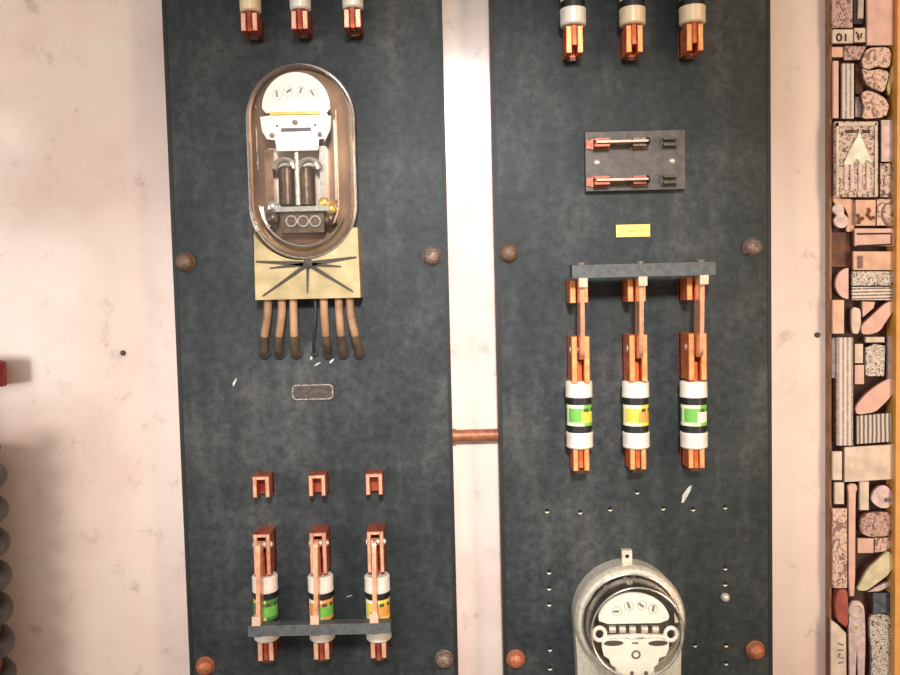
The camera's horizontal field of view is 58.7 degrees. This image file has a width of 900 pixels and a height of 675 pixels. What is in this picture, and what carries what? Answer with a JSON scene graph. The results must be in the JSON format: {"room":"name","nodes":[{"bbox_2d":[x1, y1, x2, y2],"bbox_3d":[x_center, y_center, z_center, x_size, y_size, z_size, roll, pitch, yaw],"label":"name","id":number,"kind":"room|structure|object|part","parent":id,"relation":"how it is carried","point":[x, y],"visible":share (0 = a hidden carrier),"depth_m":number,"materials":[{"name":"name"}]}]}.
{"room":"electrical room","nodes":[
{"label":"electrical room","id":0,"kind":"room"},
{"bbox_2d":[0,0,824,674],"bbox_3d":[0.000,-0.004,1.287,3.300,2.700,0.090,-1,3,0],"label":"wall","id":1,"kind":"structure","parent":0,"point":[90,452],"depth_m":1.24,"materials":[{"name":"paint"}]},
{"bbox_2d":[0,360,16,674],"bbox_3d":[-0.774,0.339,1.181,0.244,0.604,0.152,-2,3,-3],"label":"coiled hose","id":2,"kind":"object","parent":1,"relation":"hanging from","point":[7,636],"visible":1,"depth_m":1.19,"materials":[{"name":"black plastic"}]},
{"bbox_2d":[162,0,457,674],"bbox_3d":[-0.205,0.004,1.214,0.411,1.680,0.056,-1,3,0],"label":"panel","id":3,"kind":"object","parent":1,"relation":"attached to","point":[390,409],"visible":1,"depth_m":1.20,"materials":[{"name":"black paint"}]},
{"bbox_2d":[240,12,263,43],"bbox_3d":[-0.285,-0.447,1.155,0.023,0.030,0.042,-1,3,0],"label":"clip","id":4,"kind":"object","parent":3,"relation":"attached to","point":[257,23],"visible":0.95,"depth_m":1.14,"materials":[{"name":"orange metal"}]},
{"bbox_2d":[239,0,260,35],"bbox_3d":[-0.286,-0.509,1.143,0.031,0.147,0.031,-1,3,0],"label":"cartridge fuse","id":5,"kind":"object","parent":4,"relation":"attached to","point":[248,7],"visible":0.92,"depth_m":1.14,"materials":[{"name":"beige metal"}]},
{"bbox_2d":[291,10,312,41],"bbox_3d":[-0.213,-0.449,1.155,0.023,0.030,0.042,-1,3,0],"label":"clip","id":6,"kind":"object","parent":3,"relation":"attached to","point":[306,19],"visible":0.98,"depth_m":1.14,"materials":[{"name":"orange metal"}]},
{"bbox_2d":[290,0,310,33],"bbox_3d":[-0.215,-0.512,1.143,0.031,0.147,0.031,-1,3,0],"label":"cartridge fuse","id":7,"kind":"object","parent":6,"relation":"attached to","point":[299,6],"visible":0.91,"depth_m":1.14,"materials":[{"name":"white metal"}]},
{"bbox_2d":[246,63,364,359],"bbox_3d":[-0.213,-0.180,1.159,0.163,0.436,0.076,-1,3,0],"label":"meter","id":8,"kind":"object","parent":3,"relation":"attached to","point":[302,149],"visible":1,"depth_m":1.16,"materials":[{"name":"brown paint"}]},
{"bbox_3d":[-0.261,-0.231,1.167,0.012,0.080,0.026,-1,3,0],"label":"frame post","id":9,"kind":"part","parent":8,"relation":"part of","materials":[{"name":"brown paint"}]},
{"bbox_3d":[-0.225,-0.235,1.179,0.082,0.088,0.004,-1,3,0],"label":"bracket plate","id":10,"kind":"part","parent":8,"relation":"part of","materials":[{"name":"silver metal"}]},
{"bbox_3d":[-0.219,-0.292,1.141,0.101,0.050,0.003,-1,3,0],"label":"name plate","id":11,"kind":"part","parent":8,"relation":"part of","materials":[{"name":"white metal"}]},
{"bbox_3d":[-0.219,-0.348,1.138,0.097,0.057,0.003,-1,3,0],"label":"dial plate","id":12,"kind":"part","parent":8,"relation":"part of","materials":[{"name":"white metal"}]},
{"bbox_3d":[-0.216,-0.255,1.144,0.155,0.280,0.054,-1,3,0],"label":"glass","id":13,"kind":"part","parent":8,"relation":"part of","materials":[{"name":"clear glass"}]},
{"bbox_3d":[-0.216,-0.257,1.179,0.148,0.273,0.001,-1,3,0],"label":"plate","id":14,"kind":"part","parent":8,"relation":"part of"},
{"bbox_3d":[-0.184,-0.236,1.169,0.009,0.083,0.022,-1,3,0],"label":"frame post","id":15,"kind":"part","parent":8,"relation":"part of","materials":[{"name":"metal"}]},
{"bbox_3d":[-0.168,-0.259,1.174,0.001,0.116,0.010,-1,3,0],"label":"rail","id":16,"kind":"part","parent":8,"relation":"part of","materials":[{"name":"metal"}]},
{"bbox_2d":[291,383,333,400],"bbox_3d":[-0.206,0.082,1.202,0.064,0.025,0.004,-1,3,0],"label":"name tag","id":17,"kind":"object","parent":3,"relation":"attached to","point":[325,391],"visible":1,"depth_m":1.20,"materials":[{"name":"metal"}]},
{"bbox_2d":[248,469,391,662],"bbox_3d":[-0.187,0.343,1.171,0.203,0.280,0.092,-1,3,0],"label":"switch","id":18,"kind":"object","parent":3,"relation":"attached to","point":[264,537],"visible":0.95,"depth_m":1.17,"materials":[{"name":"orange metal"}]},
{"bbox_3d":[-0.275,0.352,1.155,0.006,0.112,0.038,-1,3,0],"label":"blade","id":19,"kind":"part","parent":18,"relation":"part of","materials":[{"name":"orange metal"}]},
{"bbox_2d":[252,553,279,659],"bbox_3d":[-0.274,0.400,1.190,0.038,0.154,0.038,-1,3,0],"label":"cartridge fuse","id":20,"kind":"object","parent":18,"relation":"attached to","point":[270,608],"visible":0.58,"depth_m":1.18,"materials":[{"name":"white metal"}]},
{"bbox_3d":[-0.193,0.350,1.155,0.006,0.112,0.038,-1,3,0],"label":"blade","id":21,"kind":"part","parent":18,"relation":"part of","materials":[{"name":"orange metal"}]},
{"bbox_2d":[308,553,334,659],"bbox_3d":[-0.191,0.400,1.190,0.038,0.154,0.038,-1,3,0],"label":"cartridge fuse","id":22,"kind":"object","parent":18,"relation":"attached to","point":[326,580],"visible":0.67,"depth_m":1.18,"materials":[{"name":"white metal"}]},
{"bbox_3d":[-0.108,0.348,1.155,0.006,0.112,0.038,-1,3,0],"label":"blade","id":23,"kind":"part","parent":18,"relation":"part of","materials":[{"name":"orange metal"}]},
{"bbox_2d":[364,553,390,659],"bbox_3d":[-0.107,0.400,1.190,0.038,0.154,0.038,-1,3,0],"label":"cartridge fuse","id":24,"kind":"object","parent":18,"relation":"attached to","point":[383,577],"visible":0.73,"depth_m":1.18,"materials":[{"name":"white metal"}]},
{"bbox_2d":[344,9,363,39],"bbox_3d":[-0.139,-0.452,1.155,0.023,0.030,0.042,-1,3,0],"label":"clip","id":25,"kind":"object","parent":3,"relation":"attached to","point":[359,23],"visible":0.96,"depth_m":1.14,"materials":[{"name":"orange metal"}]},
{"bbox_2d":[342,0,362,31],"bbox_3d":[-0.140,-0.514,1.143,0.031,0.147,0.031,-1,3,0],"label":"cartridge fuse","id":26,"kind":"object","parent":25,"relation":"attached to","point":[351,5],"visible":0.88,"depth_m":1.14,"materials":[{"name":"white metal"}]},
{"bbox_2d":[452,429,497,442],"bbox_3d":[0.039,0.151,1.238,0.071,0.022,0.022,-1,3,0],"label":"conduit","id":27,"kind":"object","parent":1,"relation":"attached to","point":[467,435],"visible":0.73,"depth_m":1.23,"materials":[{"name":"brown metal"}]},
{"bbox_2d":[489,0,772,674],"bbox_3d":[0.276,-0.007,1.214,0.412,1.680,0.056,-1,3,0],"label":"panel","id":28,"kind":"object","parent":1,"relation":"attached to","point":[708,531],"visible":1,"depth_m":1.20,"materials":[{"name":"black paint"}]},
{"bbox_2d":[562,25,582,63],"bbox_3d":[0.177,-0.423,1.157,0.023,0.042,0.042,-1,3,0],"label":"clip","id":29,"kind":"object","parent":28,"relation":"attached to","point":[569,55],"visible":0.99,"depth_m":1.14,"materials":[{"name":"orange metal"}]},
{"bbox_2d":[560,0,585,48],"bbox_3d":[0.175,-0.495,1.145,0.038,0.156,0.038,-1,3,0],"label":"cartridge fuse","id":30,"kind":"object","parent":29,"relation":"attached to","point":[572,12],"visible":0.94,"depth_m":1.13,"materials":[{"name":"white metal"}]},
{"bbox_2d":[572,548,684,674],"bbox_3d":[0.268,0.458,1.194,0.167,0.280,0.133,-1,3,0],"label":"meter","id":31,"kind":"object","parent":28,"relation":"attached to","point":[628,618],"visible":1,"depth_m":1.18,"materials":[{"name":"metal"}]},
{"bbox_3d":[0.267,0.421,1.170,0.096,0.018,0.027,-1,3,0],"label":"register frame","id":32,"kind":"part","parent":31,"relation":"part of","materials":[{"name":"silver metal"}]},
{"bbox_3d":[0.263,0.388,1.148,0.101,0.045,0.004,-1,3,0],"label":"dial plate","id":33,"kind":"part","parent":31,"relation":"part of","materials":[{"name":"white metal"}]},
{"bbox_3d":[0.267,0.420,1.160,0.139,0.139,0.067,-1,3,0],"label":"glass","id":34,"kind":"part","parent":31,"relation":"part of","materials":[{"name":"clear glass"}]},
{"bbox_3d":[0.268,0.475,1.155,0.097,0.097,0.004,-1,3,0],"label":"name plate","id":35,"kind":"part","parent":31,"relation":"part of","materials":[{"name":"white metal"}]},
{"bbox_2d":[620,25,642,63],"bbox_3d":[0.262,-0.423,1.157,0.023,0.042,0.042,-1,3,0],"label":"clip","id":36,"kind":"object","parent":28,"relation":"attached to","point":[629,55],"visible":0.98,"depth_m":1.14,"materials":[{"name":"orange metal"}]},
{"bbox_2d":[619,0,645,48],"bbox_3d":[0.260,-0.496,1.145,0.038,0.156,0.038,-1,3,0],"label":"cartridge fuse","id":37,"kind":"object","parent":36,"relation":"attached to","point":[631,12],"visible":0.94,"depth_m":1.13,"materials":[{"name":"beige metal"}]},
{"bbox_2d":[616,224,649,236],"bbox_3d":[0.272,-0.159,1.191,0.050,0.018,0.003,-1,3,0],"label":"tag","id":38,"kind":"object","parent":28,"relation":"attached to","point":[636,230],"visible":1,"depth_m":1.19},
{"bbox_2d":[584,130,684,191],"bbox_3d":[0.272,-0.259,1.168,0.146,0.086,0.038,-1,3,0],"label":"switch","id":39,"kind":"object","parent":28,"relation":"attached to","point":[620,161],"visible":1,"depth_m":1.17,"materials":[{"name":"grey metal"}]},
{"bbox_3d":[0.248,-0.228,1.160,0.074,0.003,0.018,-1,3,0],"label":"blade","id":40,"kind":"part","parent":39,"relation":"part of","materials":[{"name":"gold metal"}]},
{"bbox_3d":[0.248,-0.282,1.157,0.074,0.003,0.018,-1,3,0],"label":"blade","id":41,"kind":"part","parent":39,"relation":"part of","materials":[{"name":"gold metal"}]},
{"bbox_2d":[565,259,715,473],"bbox_3d":[0.273,0.045,1.161,0.200,0.309,0.084,-1,3,0],"label":"switch","id":42,"kind":"object","parent":28,"relation":"attached to","point":[692,346],"visible":0.91,"depth_m":1.15,"materials":[{"name":"orange metal"}]},
{"bbox_2d":[565,361,592,467],"bbox_3d":[0.190,0.113,1.176,0.040,0.156,0.040,-1,3,0],"label":"cartridge fuse","id":43,"kind":"object","parent":42,"relation":"on","point":[579,433],"visible":0.96,"depth_m":1.16,"materials":[{"name":"white ceramic"}]},
{"bbox_3d":[0.187,-0.025,1.140,0.006,0.116,0.031,-1,3,0],"label":"blade","id":44,"kind":"part","parent":42,"relation":"part of","materials":[{"name":"orange metal"}]},
{"bbox_2d":[622,361,649,467],"bbox_3d":[0.273,0.113,1.176,0.040,0.156,0.040,-1,3,0],"label":"cartridge fuse","id":45,"kind":"object","parent":42,"relation":"on","point":[635,434],"visible":0.96,"depth_m":1.16,"materials":[{"name":"white ceramic"}]},
{"bbox_3d":[0.270,-0.028,1.140,0.006,0.116,0.031,-1,3,0],"label":"blade","id":46,"kind":"part","parent":42,"relation":"part of","materials":[{"name":"orange metal"}]},
{"bbox_2d":[680,361,707,467],"bbox_3d":[0.358,0.113,1.176,0.040,0.156,0.040,-1,3,0],"label":"cartridge fuse","id":47,"kind":"object","parent":42,"relation":"on","point":[693,393],"visible":0.98,"depth_m":1.16,"materials":[{"name":"white ceramic"}]},
{"bbox_3d":[0.355,-0.030,1.140,0.006,0.116,0.031,-1,3,0],"label":"blade","id":48,"kind":"part","parent":42,"relation":"part of","materials":[{"name":"orange metal"}]},
{"bbox_2d":[678,23,702,61],"bbox_3d":[0.348,-0.425,1.157,0.023,0.042,0.042,-1,3,0],"label":"clip","id":49,"kind":"object","parent":28,"relation":"attached to","point":[686,52],"visible":0.95,"depth_m":1.14,"materials":[{"name":"orange metal"}]},
{"bbox_2d":[678,0,705,46],"bbox_3d":[0.346,-0.498,1.145,0.038,0.156,0.038,-1,3,0],"label":"cartridge fuse","id":50,"kind":"object","parent":49,"relation":"attached to","point":[693,12],"visible":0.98,"depth_m":1.13,"materials":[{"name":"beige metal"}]},
{"bbox_2d":[825,0,899,674],"bbox_3d":[0.643,-0.017,1.226,0.122,1.680,0.033,-1,3,0],"label":"decorative wall panel","id":51,"kind":"object","parent":1,"relation":"attached to","point":[891,326],"visible":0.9,"depth_m":1.23,"materials":[{"name":"brown wood"}]},
{"bbox_3d":[0.584,-0.016,1.234,0.002,1.680,0.015,-1,3,0],"label":"rail","id":52,"kind":"part","parent":51,"relation":"part of","materials":[{"name":"brown wood"}]},
{"bbox_2d":[831,338,835,377],"bbox_3d":[0.589,0.031,1.232,0.006,0.062,0.012,-1,3,0],"label":"block","id":53,"kind":"object","parent":51,"relation":"attached to","point":[832,339],"visible":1,"depth_m":1.23,"materials":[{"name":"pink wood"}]},
{"bbox_2d":[832,61,837,118],"bbox_3d":[0.580,-0.373,1.210,0.008,0.085,0.015,-1,3,0],"label":"block","id":54,"kind":"object","parent":51,"relation":"attached to","point":[834,63],"visible":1,"depth_m":1.20,"materials":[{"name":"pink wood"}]},
{"bbox_2d":[827,617,845,674],"bbox_3d":[0.606,0.494,1.253,0.023,0.112,0.018,-1,3,0],"label":"block","id":55,"kind":"object","parent":51,"relation":"attached to","point":[836,637],"visible":1,"depth_m":1.25,"materials":[{"name":"beige stone"}]},
{"bbox_2d":[831,450,841,479],"bbox_3d":[0.596,0.197,1.239,0.014,0.045,0.016,-1,3,0],"label":"block","id":56,"kind":"object","parent":51,"relation":"attached to","point":[836,456],"visible":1,"depth_m":1.23,"materials":[{"name":"brown wood"}]},
{"bbox_2d":[831,481,843,503],"bbox_3d":[0.601,0.240,1.242,0.014,0.034,0.015,-1,3,0],"label":"block","id":57,"kind":"object","parent":51,"relation":"attached to","point":[837,487],"visible":1,"depth_m":1.24,"materials":[{"name":"brown wood"}]},
{"bbox_2d":[831,300,843,333],"bbox_3d":[0.592,-0.032,1.227,0.017,0.051,0.017,-1,3,0],"label":"block","id":58,"kind":"object","parent":51,"relation":"attached to","point":[837,306],"visible":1,"depth_m":1.22,"materials":[{"name":"brown wood"}]},
{"bbox_2d":[832,47,842,58],"bbox_3d":[0.584,-0.430,1.210,0.017,0.015,0.009,-1,3,0],"label":"block","id":59,"kind":"object","parent":51,"relation":"in","point":[837,52],"visible":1,"depth_m":1.21,"materials":[{"name":"brown ceramic"}]},
{"bbox_2d":[831,507,846,587],"bbox_3d":[0.604,0.326,1.246,0.022,0.126,0.016,-1,3,0],"label":"block","id":60,"kind":"object","parent":51,"relation":"in","point":[838,514],"visible":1,"depth_m":1.24,"materials":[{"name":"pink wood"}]},
{"bbox_2d":[831,588,847,626],"bbox_3d":[0.608,0.420,1.250,0.019,0.060,0.017,-1,3,0],"label":"block","id":61,"kind":"object","parent":51,"relation":"attached to","point":[839,598],"visible":1,"depth_m":1.24,"materials":[{"name":"red paint"}]},
{"bbox_2d":[831,204,847,227],"bbox_3d":[0.591,-0.184,1.219,0.024,0.036,0.017,-1,3,0],"label":"block","id":62,"kind":"object","parent":51,"relation":"attached to","point":[839,220],"visible":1,"depth_m":1.21,"materials":[{"name":"pink ceramic"}]},
{"bbox_2d":[832,268,847,298],"bbox_3d":[0.596,-0.082,1.224,0.019,0.047,0.017,-1,3,0],"label":"block","id":63,"kind":"object","parent":51,"relation":"attached to","point":[840,277],"visible":1,"depth_m":1.22,"materials":[{"name":"wood"}]},
{"bbox_2d":[832,233,849,266],"bbox_3d":[0.597,-0.134,1.227,0.030,0.053,0.006,-1,3,0],"label":"spacer","id":64,"kind":"object","parent":51,"relation":"attached to","point":[840,241],"visible":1,"depth_m":1.22,"materials":[{"name":"brown wood"}]},
{"bbox_2d":[831,0,851,29],"bbox_3d":[0.587,-0.502,1.203,0.030,0.076,0.015,-1,3,0],"label":"block","id":65,"kind":"object","parent":51,"relation":"attached to","point":[841,10],"visible":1,"depth_m":1.20,"materials":[{"name":"stone"}]},
{"bbox_2d":[831,30,852,45],"bbox_3d":[0.588,-0.451,1.205,0.030,0.021,0.017,-1,3,0],"label":"block","id":66,"kind":"object","parent":51,"relation":"attached to","point":[838,37],"visible":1,"depth_m":1.20,"materials":[{"name":"beige ceramic"}]},
{"bbox_2d":[832,337,852,445],"bbox_3d":[0.604,0.082,1.231,0.024,0.166,0.020,-1,3,0],"label":"block","id":67,"kind":"object","parent":51,"relation":"attached to","point":[842,384],"visible":1,"depth_m":1.22,"materials":[{"name":"beige ceramic"}]},
{"bbox_2d":[832,197,853,231],"bbox_3d":[0.598,-0.191,1.221,0.032,0.061,0.012,-1,3,0],"label":"block","id":68,"kind":"object","parent":51,"relation":"attached to","point":[848,204],"visible":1,"depth_m":1.22,"materials":[{"name":"beige wood"}]},
{"bbox_2d":[837,64,853,119],"bbox_3d":[0.597,-0.370,1.208,0.017,0.082,0.019,-1,3,0],"label":"block","id":69,"kind":"object","parent":51,"relation":"attached to","point":[845,71],"visible":1,"depth_m":1.20,"materials":[{"name":"beige wood"}]},
{"bbox_2d":[844,482,856,595],"bbox_3d":[0.622,0.312,1.245,0.014,0.176,0.017,-1,3,0],"label":"block","id":70,"kind":"object","parent":51,"relation":"in","point":[850,489],"visible":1,"depth_m":1.24,"materials":[{"name":"pink stone"}]},
{"bbox_2d":[841,46,865,61],"bbox_3d":[0.609,-0.428,1.209,0.032,0.021,0.012,-1,3,0],"label":"block","id":71,"kind":"object","parent":51,"relation":"attached to","point":[850,53],"visible":1,"depth_m":1.20,"materials":[{"name":"brown ceramic"}]},
{"bbox_2d":[847,307,860,333],"bbox_3d":[0.620,-0.026,1.228,0.014,0.040,0.015,-1,3,0],"label":"block","id":72,"kind":"object","parent":51,"relation":"attached to","point":[853,314],"visible":1,"depth_m":1.22,"materials":[{"name":"beige ceramic"}]},
{"bbox_2d":[844,598,864,674],"bbox_3d":[0.633,0.480,1.252,0.027,0.142,0.019,-1,3,0],"label":"block","id":73,"kind":"object","parent":51,"relation":"attached to","point":[855,629],"visible":1,"depth_m":1.25,"materials":[{"name":"pink ceramic"}]},
{"bbox_2d":[832,122,877,197],"bbox_3d":[0.611,-0.268,1.212,0.065,0.114,0.022,-1,3,0],"label":"block","id":74,"kind":"object","parent":51,"relation":"in","point":[854,144],"visible":1,"depth_m":1.20,"materials":[{"name":"beige ceramic"}]},
{"bbox_2d":[854,97,860,117],"bbox_3d":[0.618,-0.349,1.214,0.011,0.030,0.009,-1,3,0],"label":"block","id":75,"kind":"object","parent":51,"relation":"attached to","point":[857,107],"visible":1,"depth_m":1.21,"materials":[{"name":"grey ceramic"}]},
{"bbox_2d":[850,28,864,44],"bbox_3d":[0.614,-0.454,1.205,0.016,0.021,0.016,-1,3,0],"label":"block","id":76,"kind":"object","parent":51,"relation":"in","point":[858,33],"visible":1,"depth_m":1.20,"materials":[{"name":"beige ceramic"}]},
{"bbox_2d":[853,344,862,362],"bbox_3d":[0.625,0.024,1.231,0.012,0.029,0.015,-1,3,0],"label":"block","id":77,"kind":"object","parent":51,"relation":"in","point":[857,348],"visible":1,"depth_m":1.22,"materials":[{"name":"beige ceramic"}]},
{"bbox_2d":[853,365,863,383],"bbox_3d":[0.627,0.056,1.233,0.014,0.030,0.014,-1,3,0],"label":"block","id":78,"kind":"object","parent":51,"relation":"attached to","point":[858,370],"visible":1,"depth_m":1.23,"materials":[{"name":"pink ceramic"}]},
{"bbox_2d":[854,64,862,94],"bbox_3d":[0.619,-0.391,1.213,0.011,0.045,0.007,-1,3,0],"label":"spacer","id":79,"kind":"object","parent":51,"relation":"attached to","point":[858,87],"visible":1,"depth_m":1.21,"materials":[{"name":"brown wood"}]},
{"bbox_2d":[852,0,864,25],"bbox_3d":[0.615,-0.506,1.203,0.020,0.071,0.016,-1,3,0],"label":"block","id":80,"kind":"object","parent":51,"relation":"in","point":[858,6],"visible":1,"depth_m":1.20,"materials":[{"name":"beige ceramic"}]},
{"bbox_2d":[854,481,868,509],"bbox_3d":[0.638,0.243,1.241,0.014,0.045,0.018,-1,3,0],"label":"block","id":81,"kind":"object","parent":51,"relation":"in","point":[862,493],"visible":1,"depth_m":1.23,"materials":[{"name":"beige stone"}]},
{"bbox_2d":[855,536,872,552],"bbox_3d":[0.644,0.322,1.246,0.024,0.023,0.015,-1,3,0],"label":"block","id":82,"kind":"object","parent":51,"relation":"attached to","point":[863,544],"visible":1,"depth_m":1.24,"materials":[{"name":"pink stone"}]},
{"bbox_2d":[854,200,874,225],"bbox_3d":[0.628,-0.189,1.216,0.030,0.039,0.022,-1,3,0],"label":"block","id":83,"kind":"object","parent":51,"relation":"in","point":[864,210],"visible":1,"depth_m":1.21,"materials":[{"name":"beige wood"}]},
{"bbox_2d":[840,443,892,481],"bbox_3d":[0.644,0.192,1.237,0.075,0.056,0.020,-1,3,0],"label":"block","id":84,"kind":"object","parent":51,"relation":"attached to","point":[860,462],"visible":1,"depth_m":1.23,"materials":[{"name":"beige wood"}]},
{"bbox_2d":[858,301,874,316],"bbox_3d":[0.639,-0.044,1.228,0.019,0.024,0.014,-1,3,0],"label":"block","id":85,"kind":"object","parent":51,"relation":"attached to","point":[865,307],"visible":1,"depth_m":1.22,"materials":[{"name":"wood"}]},
{"bbox_2d":[847,287,892,299],"bbox_3d":[0.644,-0.067,1.224,0.064,0.021,0.018,-1,3,0],"label":"block","id":86,"kind":"object","parent":51,"relation":"attached to","point":[854,293],"visible":1,"depth_m":1.22,"materials":[{"name":"beige ceramic"}]},
{"bbox_2d":[848,272,892,285],"bbox_3d":[0.643,-0.090,1.223,0.064,0.023,0.018,-1,3,0],"label":"block","id":87,"kind":"object","parent":51,"relation":"in","point":[854,278],"visible":1,"depth_m":1.22,"materials":[{"name":"beige ceramic"}]},
{"bbox_2d":[848,252,893,269],"bbox_3d":[0.642,-0.117,1.220,0.062,0.030,0.023,-1,3,0],"label":"block","id":88,"kind":"object","parent":51,"relation":"in","point":[858,260],"visible":1,"depth_m":1.21,"materials":[{"name":"pink ceramic"}]},
{"bbox_3d":[0.621,-0.114,1.212,0.007,0.018,0.008,-1,3,0],"label":"inked panel","id":89,"kind":"part","parent":88,"relation":"part of","materials":[{"name":"paint"}]},
{"bbox_2d":[849,229,893,246],"bbox_3d":[0.642,-0.152,1.218,0.059,0.028,0.021,-1,3,0],"label":"block","id":90,"kind":"object","parent":51,"relation":"in","point":[858,237],"visible":1,"depth_m":1.21,"materials":[{"name":"wood"}]},
{"bbox_2d":[853,412,890,443],"bbox_3d":[0.650,0.139,1.235,0.052,0.047,0.019,-1,3,0],"label":"block","id":91,"kind":"object","parent":51,"relation":"in","point":[875,427],"visible":1,"depth_m":1.23,"materials":[{"name":"beige ceramic"}]},
{"bbox_2d":[856,91,887,120],"bbox_3d":[0.637,-0.350,1.209,0.040,0.042,0.020,-1,3,0],"label":"block","id":92,"kind":"object","parent":51,"relation":"attached to","point":[874,106],"visible":1,"depth_m":1.20,"materials":[{"name":"stone"}]},
{"bbox_2d":[861,337,883,341],"bbox_3d":[0.649,0.003,1.229,0.028,0.009,0.017,-1,3,0],"label":"block","id":93,"kind":"object","parent":51,"relation":"in","point":[863,339],"visible":1,"depth_m":1.22,"materials":[{"name":"beige ceramic"}]},
{"bbox_2d":[853,378,892,413],"bbox_3d":[0.650,0.089,1.232,0.059,0.055,0.019,-1,3,0],"label":"block","id":94,"kind":"object","parent":51,"relation":"in","point":[876,394],"visible":1,"depth_m":1.22,"materials":[{"name":"pink wood"}]},
{"bbox_2d":[861,344,884,375],"bbox_3d":[0.650,0.034,1.231,0.029,0.049,0.016,-1,3,0],"label":"block","id":95,"kind":"object","parent":51,"relation":"attached to","point":[873,354],"visible":1,"depth_m":1.22,"materials":[{"name":"beige stone"}]},
{"bbox_2d":[855,551,891,590],"bbox_3d":[0.658,0.361,1.246,0.056,0.060,0.019,-1,3,0],"label":"block","id":96,"kind":"object","parent":51,"relation":"in","point":[878,566],"visible":1,"depth_m":1.24,"materials":[{"name":"beige ceramic"}]},
{"bbox_2d":[855,509,891,536],"bbox_3d":[0.659,0.288,1.243,0.052,0.039,0.018,-1,3,0],"label":"block","id":97,"kind":"object","parent":51,"relation":"attached to","point":[871,522],"visible":1,"depth_m":1.23,"materials":[{"name":"pink stone"}]},
{"bbox_2d":[859,69,887,93],"bbox_3d":[0.637,-0.386,1.207,0.039,0.035,0.020,-1,3,0],"label":"block","id":98,"kind":"object","parent":51,"relation":"in","point":[875,81],"visible":1,"depth_m":1.20,"materials":[{"name":"stone"}]},
{"bbox_2d":[857,47,890,69],"bbox_3d":[0.639,-0.419,1.207,0.044,0.032,0.017,-1,3,0],"label":"block","id":99,"kind":"object","parent":51,"relation":"attached to","point":[880,57],"visible":1,"depth_m":1.20,"materials":[{"name":"stone"}]},
{"bbox_2d":[859,301,892,333],"bbox_3d":[0.650,-0.030,1.226,0.048,0.050,0.019,-1,3,0],"label":"block","id":100,"kind":"object","parent":51,"relation":"in","point":[873,322],"visible":1,"depth_m":1.22,"materials":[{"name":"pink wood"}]},
{"bbox_2d":[861,0,892,47],"bbox_3d":[0.642,-0.488,1.202,0.039,0.102,0.019,-1,3,0],"label":"block","id":101,"kind":"object","parent":51,"relation":"attached to","point":[878,26],"visible":1,"depth_m":1.19,"materials":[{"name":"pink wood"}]},
{"bbox_2d":[865,611,890,674],"bbox_3d":[0.671,0.490,1.254,0.036,0.121,0.017,-1,3,0],"label":"block","id":102,"kind":"object","parent":51,"relation":"attached to","point":[877,625],"visible":1,"depth_m":1.25,"materials":[{"name":"grey stone"}]},
{"bbox_2d":[867,578,889,591],"bbox_3d":[0.670,0.386,1.250,0.040,0.018,0.013,-1,3,0],"label":"block","id":103,"kind":"object","parent":51,"relation":"attached to","point":[884,583],"visible":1,"depth_m":1.24,"materials":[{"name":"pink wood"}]},
{"bbox_2d":[869,590,889,612],"bbox_3d":[0.672,0.413,1.251,0.029,0.032,0.014,-1,3,0],"label":"block","id":104,"kind":"object","parent":51,"relation":"attached to","point":[879,601],"visible":1,"depth_m":1.24,"materials":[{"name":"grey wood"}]},
{"bbox_2d":[869,483,891,507],"bbox_3d":[0.666,0.245,1.239,0.035,0.035,0.021,-1,3,0],"label":"block","id":105,"kind":"object","parent":51,"relation":"in","point":[880,495],"visible":1,"depth_m":1.23,"materials":[{"name":"pink stone"}]},
{"bbox_2d":[871,536,890,551],"bbox_3d":[0.672,0.321,1.246,0.028,0.023,0.015,-1,3,0],"label":"block","id":106,"kind":"object","parent":51,"relation":"in","point":[881,543],"visible":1,"depth_m":1.24,"materials":[{"name":"pink ceramic"}]},
{"bbox_2d":[875,199,892,225],"bbox_3d":[0.658,-0.190,1.217,0.026,0.040,0.019,-1,3,0],"label":"block","id":107,"kind":"object","parent":51,"relation":"in","point":[883,207],"visible":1,"depth_m":1.21,"materials":[{"name":"pink ceramic"}]},
{"bbox_2d":[875,164,892,197],"bbox_3d":[0.660,-0.238,1.216,0.021,0.051,0.017,-1,3,0],"label":"block","id":108,"kind":"object","parent":51,"relation":"in","point":[885,171],"visible":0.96,"depth_m":1.21,"materials":[{"name":"beige ceramic"}]},
{"bbox_2d":[878,120,892,162],"bbox_3d":[0.658,-0.297,1.213,0.018,0.062,0.017,-1,3,0],"label":"block","id":109,"kind":"object","parent":51,"relation":"in","point":[885,127],"visible":0.93,"depth_m":1.21,"materials":[{"name":"pink wood"}]},
{"bbox_2d":[883,335,891,377],"bbox_3d":[0.676,0.029,1.231,0.011,0.067,0.014,-1,3,0],"label":"block","id":110,"kind":"object","parent":51,"relation":"attached to","point":[887,343],"visible":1,"depth_m":1.23,"materials":[{"name":"ceramic"}]},
{"bbox_2d":[882,66,892,96],"bbox_3d":[0.662,-0.387,1.209,0.010,0.044,0.015,-1,3,0],"label":"block","id":111,"kind":"object","parent":51,"relation":"attached to","point":[886,92],"visible":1,"depth_m":1.20,"materials":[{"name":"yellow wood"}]},
{"bbox_3d":[0.689,-0.018,1.226,0.030,1.680,0.033,-1,3,0],"label":"rail","id":112,"kind":"part","parent":51,"relation":"part of","materials":[{"name":"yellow wood"}]}
]}

